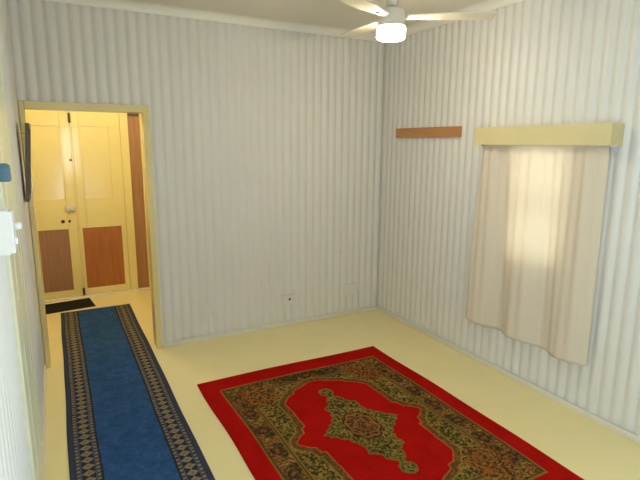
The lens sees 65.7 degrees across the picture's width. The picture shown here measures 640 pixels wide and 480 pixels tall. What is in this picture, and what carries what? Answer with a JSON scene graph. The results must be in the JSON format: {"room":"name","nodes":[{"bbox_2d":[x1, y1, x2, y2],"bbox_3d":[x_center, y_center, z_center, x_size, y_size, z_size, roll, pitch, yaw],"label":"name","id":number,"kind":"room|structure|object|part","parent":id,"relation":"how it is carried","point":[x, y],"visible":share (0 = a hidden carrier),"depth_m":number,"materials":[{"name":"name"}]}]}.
{"room":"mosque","nodes":[
{"label":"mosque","id":0,"kind":"room"},
{"bbox_2d":[0,0,44,479],"bbox_3d":[-1.037,0.057,1.472,0.113,2.722,4.810,-5,12,-28],"label":"wall","id":1,"kind":"structure","parent":0,"point":[14,455],"depth_m":1.97,"materials":[{"name":"paint"}]},
{"bbox_2d":[0,163,11,181],"bbox_3d":[-1.145,-0.244,1.793,0.044,0.066,0.052,-5,12,-28],"label":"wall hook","id":2,"kind":"object","parent":1,"relation":"attached to","point":[5,171],"visible":1,"depth_m":1.78,"materials":[{"name":"blue plastic"}]},
{"bbox_2d":[0,207,21,255],"bbox_3d":[-1.074,-0.032,1.717,0.072,0.152,0.110,-5,12,-28],"label":"controller","id":3,"kind":"object","parent":1,"relation":"attached to","point":[9,241],"visible":1,"depth_m":1.67,"materials":[{"name":"white plastic"}]},
{"bbox_3d":[-1.068,-0.032,1.720,0.015,0.144,0.100,-5,12,-28],"label":"plate","id":4,"kind":"part","parent":3,"relation":"part of","materials":[{"name":"white plastic"}]},
{"bbox_3d":[-1.054,-0.048,1.730,0.023,0.026,0.026,-5,12,-28],"label":"knob","id":5,"kind":"part","parent":3,"relation":"part of","materials":[{"name":"white plastic"}]},
{"bbox_2d":[0,54,44,479],"bbox_3d":[-1.393,0.228,2.190,0.127,2.110,0.690,-5,12,-28],"label":"door frame","id":6,"kind":"structure","parent":1,"relation":"in","point":[15,263],"depth_m":2.18,"materials":[{"name":"beige paint"}]},
{"bbox_3d":[-1.212,0.276,1.950,0.036,2.110,0.088,-5,12,-28],"label":"architrave","id":7,"kind":"part","parent":6,"relation":"part of","materials":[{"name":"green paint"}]},
{"bbox_2d":[25,123,30,201],"bbox_3d":[-1.901,-0.506,3.219,0.074,0.490,0.280,-5,12,-28],"label":"picture frame","id":8,"kind":"object","parent":1,"relation":"attached to","point":[27,125],"visible":1,"depth_m":3.12,"materials":[{"name":"metal"}]},
{"bbox_2d":[43,365,46,452],"bbox_3d":[-1.807,1.076,3.254,0.010,0.038,1.245,-5,12,-28],"label":"baseboard","id":9,"kind":"structure","parent":1,"relation":"attached to","point":[44,408],"depth_m":3.16,"materials":[{"name":"paint"}]},
{"bbox_2d":[7,0,384,364],"bbox_3d":[-0.775,-0.489,4.320,3.130,2.722,0.113,-5,12,-28],"label":"wall","id":10,"kind":"structure","parent":0,"point":[266,143],"depth_m":4.29,"materials":[{"name":"paint"}]},
{"bbox_2d":[18,100,162,367],"bbox_3d":[-1.746,-0.038,3.880,0.870,1.990,0.150,-5,12,-28],"label":"door frame","id":11,"kind":"structure","parent":10,"relation":"attached to","point":[143,110],"depth_m":3.81,"materials":[{"name":"beige paint"}]},
{"bbox_3d":[-2.085,0.008,3.630,0.033,1.990,0.018,-5,12,-28],"label":"architrave","id":12,"kind":"part","parent":11,"relation":"part of","materials":[{"name":"beige paint"}]},
{"bbox_3d":[-1.715,-0.977,3.637,0.790,0.055,0.018,-5,12,-28],"label":"architrave","id":13,"kind":"part","parent":11,"relation":"part of","materials":[{"name":"beige paint"}]},
{"bbox_3d":[-1.352,-0.061,4.013,0.047,1.990,0.018,-5,12,-28],"label":"architrave","id":14,"kind":"part","parent":11,"relation":"part of","materials":[{"name":"beige paint"}]},
{"bbox_2d":[44,0,381,41],"bbox_3d":[-0.720,-1.783,3.993,3.080,0.057,0.066,-5,12,-28],"label":"crown molding","id":15,"kind":"structure","parent":10,"relation":"attached to","point":[127,5],"depth_m":3.94,"materials":[{"name":"paint"}]},
{"bbox_2d":[163,306,376,346],"bbox_3d":[-0.371,0.804,4.716,2.185,0.038,0.013,-5,12,-28],"label":"baseboard","id":16,"kind":"structure","parent":10,"relation":"attached to","point":[218,335],"depth_m":4.63,"materials":[{"name":"paint"}]},
{"bbox_2d":[282,290,294,304],"bbox_3d":[-0.297,0.548,4.697,0.130,0.130,0.040,-5,12,-28],"label":"wall plate","id":17,"kind":"object","parent":10,"relation":"attached to","point":[288,297],"visible":1,"depth_m":4.70,"materials":[{"name":"paint"}]},
{"bbox_2d":[344,283,355,295],"bbox_3d":[0.307,0.501,5.027,0.130,0.120,0.019,-5,12,-28],"label":"wall plate","id":18,"kind":"object","parent":10,"relation":"attached to","point":[349,289],"visible":1,"depth_m":5.02,"materials":[{"name":"paint"}]},
{"bbox_2d":[130,0,485,32],"bbox_3d":[-0.321,-1.625,2.719,3.840,0.120,7.090,-5,12,-28],"label":"ceiling","id":19,"kind":"structure","parent":0,"point":[328,13],"depth_m":3.78,"materials":[{"name":"paint"}]},
{"bbox_2d":[337,0,497,41],"bbox_3d":[0.366,-1.428,3.079,1.114,0.393,1.004,-5,12,-28],"label":"ceiling fan","id":20,"kind":"object","parent":19,"relation":"hanging from","point":[390,25],"visible":1,"depth_m":2.95,"materials":[{"name":"metal"}]},
{"bbox_3d":[0.290,-1.410,3.319,0.140,0.015,0.515,-4,12,-24],"label":"blade","id":21,"kind":"part","parent":20,"relation":"part of","materials":[{"name":"plastic"}]},
{"bbox_3d":[0.226,-1.296,2.723,0.140,0.015,0.515,8,13,35],"label":"blade","id":22,"kind":"part","parent":20,"relation":"part of","materials":[{"name":"plastic"}]},
{"bbox_3d":[0.432,-1.256,3.021,0.174,0.077,0.174,-5,12,-28],"label":"lamp shade","id":23,"kind":"part","parent":20,"relation":"part of","materials":[{"name":"white glass"}]},
{"bbox_3d":[0.784,-1.339,2.967,0.515,0.015,0.140,2,11,6],"label":"blade","id":24,"kind":"part","parent":20,"relation":"part of","materials":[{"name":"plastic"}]},
{"bbox_2d":[44,289,639,479],"bbox_3d":[-0.340,1.166,3.256,3.840,0.120,7.090,-5,12,-28],"label":"floor","id":25,"kind":"structure","parent":0,"point":[589,449],"depth_m":3.64,"materials":[{"name":"paint"}]},
{"bbox_2d":[45,298,95,313],"bbox_3d":[-2.670,0.697,5.268,0.470,0.010,0.330,-7,13,-34],"label":"doormat","id":26,"kind":"object","parent":25,"relation":"on","point":[86,302],"visible":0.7,"depth_m":5.25,"materials":[{"name":"black rubber"}]},
{"bbox_2d":[61,304,214,479],"bbox_3d":[-1.382,1.063,3.415,0.670,0.006,4.104,-5,12,-28],"label":"runner rug","id":27,"kind":"object","parent":25,"relation":"on","point":[125,420],"visible":1,"depth_m":3.22,"materials":[{"name":"blue fabric"}]},
{"bbox_2d":[197,346,583,479],"bbox_3d":[0.258,1.143,3.050,1.536,0.008,2.014,-5,12,-28],"label":"area rug","id":28,"kind":"object","parent":25,"relation":"on","point":[359,414],"visible":1,"depth_m":3.02,"materials":[{"name":"red fabric"}]},
{"bbox_2d":[377,0,639,436],"bbox_3d":[1.784,-0.208,2.949,0.123,2.722,4.810,-5,12,-28],"label":"wall","id":29,"kind":"structure","parent":0,"point":[536,62],"depth_m":3.56,"materials":[{"name":"paint"}]},
{"bbox_2d":[396,126,461,137],"bbox_3d":[0.922,-0.934,4.306,0.024,0.084,0.843,-5,12,-28],"label":"rail","id":30,"kind":"object","parent":29,"relation":"attached to","point":[452,131],"visible":1,"depth_m":4.24,"materials":[{"name":"brown wood"}]},
{"bbox_2d":[384,0,524,42],"bbox_3d":[1.705,-1.510,2.662,0.066,0.057,4.750,-5,12,-28],"label":"crown molding","id":31,"kind":"structure","parent":29,"relation":"attached to","point":[488,5],"depth_m":3.77,"materials":[{"name":"paint"}]},
{"bbox_2d":[377,306,639,443],"bbox_3d":[1.710,1.115,3.176,0.013,0.038,4.743,-5,12,-28],"label":"baseboard","id":32,"kind":"structure","parent":29,"relation":"attached to","point":[577,409],"depth_m":3.59,"materials":[{"name":"paint"}]},
{"bbox_2d":[474,123,624,145],"bbox_3d":[1.442,-0.686,3.259,0.116,0.124,1.040,-5,12,-28],"label":"pelmet","id":33,"kind":"object","parent":29,"relation":"attached to","point":[600,134],"visible":1,"depth_m":3.09,"materials":[{"name":"beige wood"}]},
{"bbox_2d":[481,145,618,154],"bbox_3d":[1.461,-0.619,3.282,0.068,0.090,1.002,-5,12,-28],"label":"curtain rod","id":34,"kind":"object","parent":29,"relation":"attached to","point":[616,148],"visible":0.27,"depth_m":2.87,"materials":[{"name":"metal"}]},
{"bbox_2d":[466,145,609,365],"bbox_3d":[1.426,0.032,3.429,0.080,1.407,1.028,-5,12,-28],"label":"curtain","id":35,"kind":"object","parent":34,"relation":"hanging from","point":[538,221],"visible":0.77,"depth_m":3.33,"materials":[{"name":"fabric"}]},
{"bbox_3d":[-2.545,-0.731,5.515,1.850,2.722,0.260,-5,12,-28],"label":"wall","id":36,"kind":"structure","parent":0,"visible":0},
{"bbox_2d":[25,110,85,299],"bbox_3d":[-2.839,-0.354,5.285,0.464,2.025,0.087,-5,12,-28],"label":"door","id":37,"kind":"structure","parent":36,"relation":"in","point":[52,158],"depth_m":5.30,"materials":[{"name":"yellow wood"}]},
{"bbox_3d":[-2.874,0.228,5.408,0.294,0.689,0.022,-5,12,-28],"label":"panel","id":38,"kind":"part","parent":37,"relation":"part of","materials":[{"name":"brown wood"}]},
{"bbox_2d":[45,113,150,302],"bbox_3d":[-2.554,-0.419,5.459,1.270,2.130,0.135,-5,12,-28],"label":"door frame","id":39,"kind":"structure","parent":36,"relation":"attached to","point":[123,122],"depth_m":5.62,"materials":[{"name":"paint"}]},
{"bbox_3d":[-2.192,-0.416,5.670,0.085,2.050,0.110,-5,12,-28],"label":"post","id":40,"kind":"part","parent":39,"relation":"part of","materials":[{"name":"beige wood"}]},
{"bbox_3d":[-2.037,-0.431,5.751,0.016,2.050,0.110,-5,12,-28],"label":"post","id":41,"kind":"part","parent":39,"relation":"part of","materials":[{"name":"beige wood"}]},
{"bbox_2d":[70,111,130,294],"bbox_3d":[-2.432,-0.397,5.521,0.480,2.025,0.046,-5,12,-28],"label":"door","id":42,"kind":"structure","parent":36,"relation":"in","point":[96,142],"depth_m":5.50,"materials":[{"name":"beige wood"}]},
{"bbox_3d":[-2.449,0.188,5.631,0.405,0.689,0.022,-5,12,-28],"label":"panel","id":43,"kind":"part","parent":42,"relation":"part of","materials":[{"name":"brown wood"}]},
{"bbox_2d":[127,113,148,287],"bbox_3d":[-2.095,-0.434,5.710,0.125,2.030,0.045,-5,12,-28],"label":"panel","id":44,"kind":"object","parent":36,"relation":"attached to","point":[133,118],"visible":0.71,"depth_m":5.70,"materials":[{"name":"brown wood"}]},
{"bbox_3d":[-2.089,-1.406,5.523,0.125,0.050,0.045,-5,12,-28],"label":"head rail","id":45,"kind":"part","parent":44,"relation":"part of","materials":[{"name":"brown wood"}]}
]}

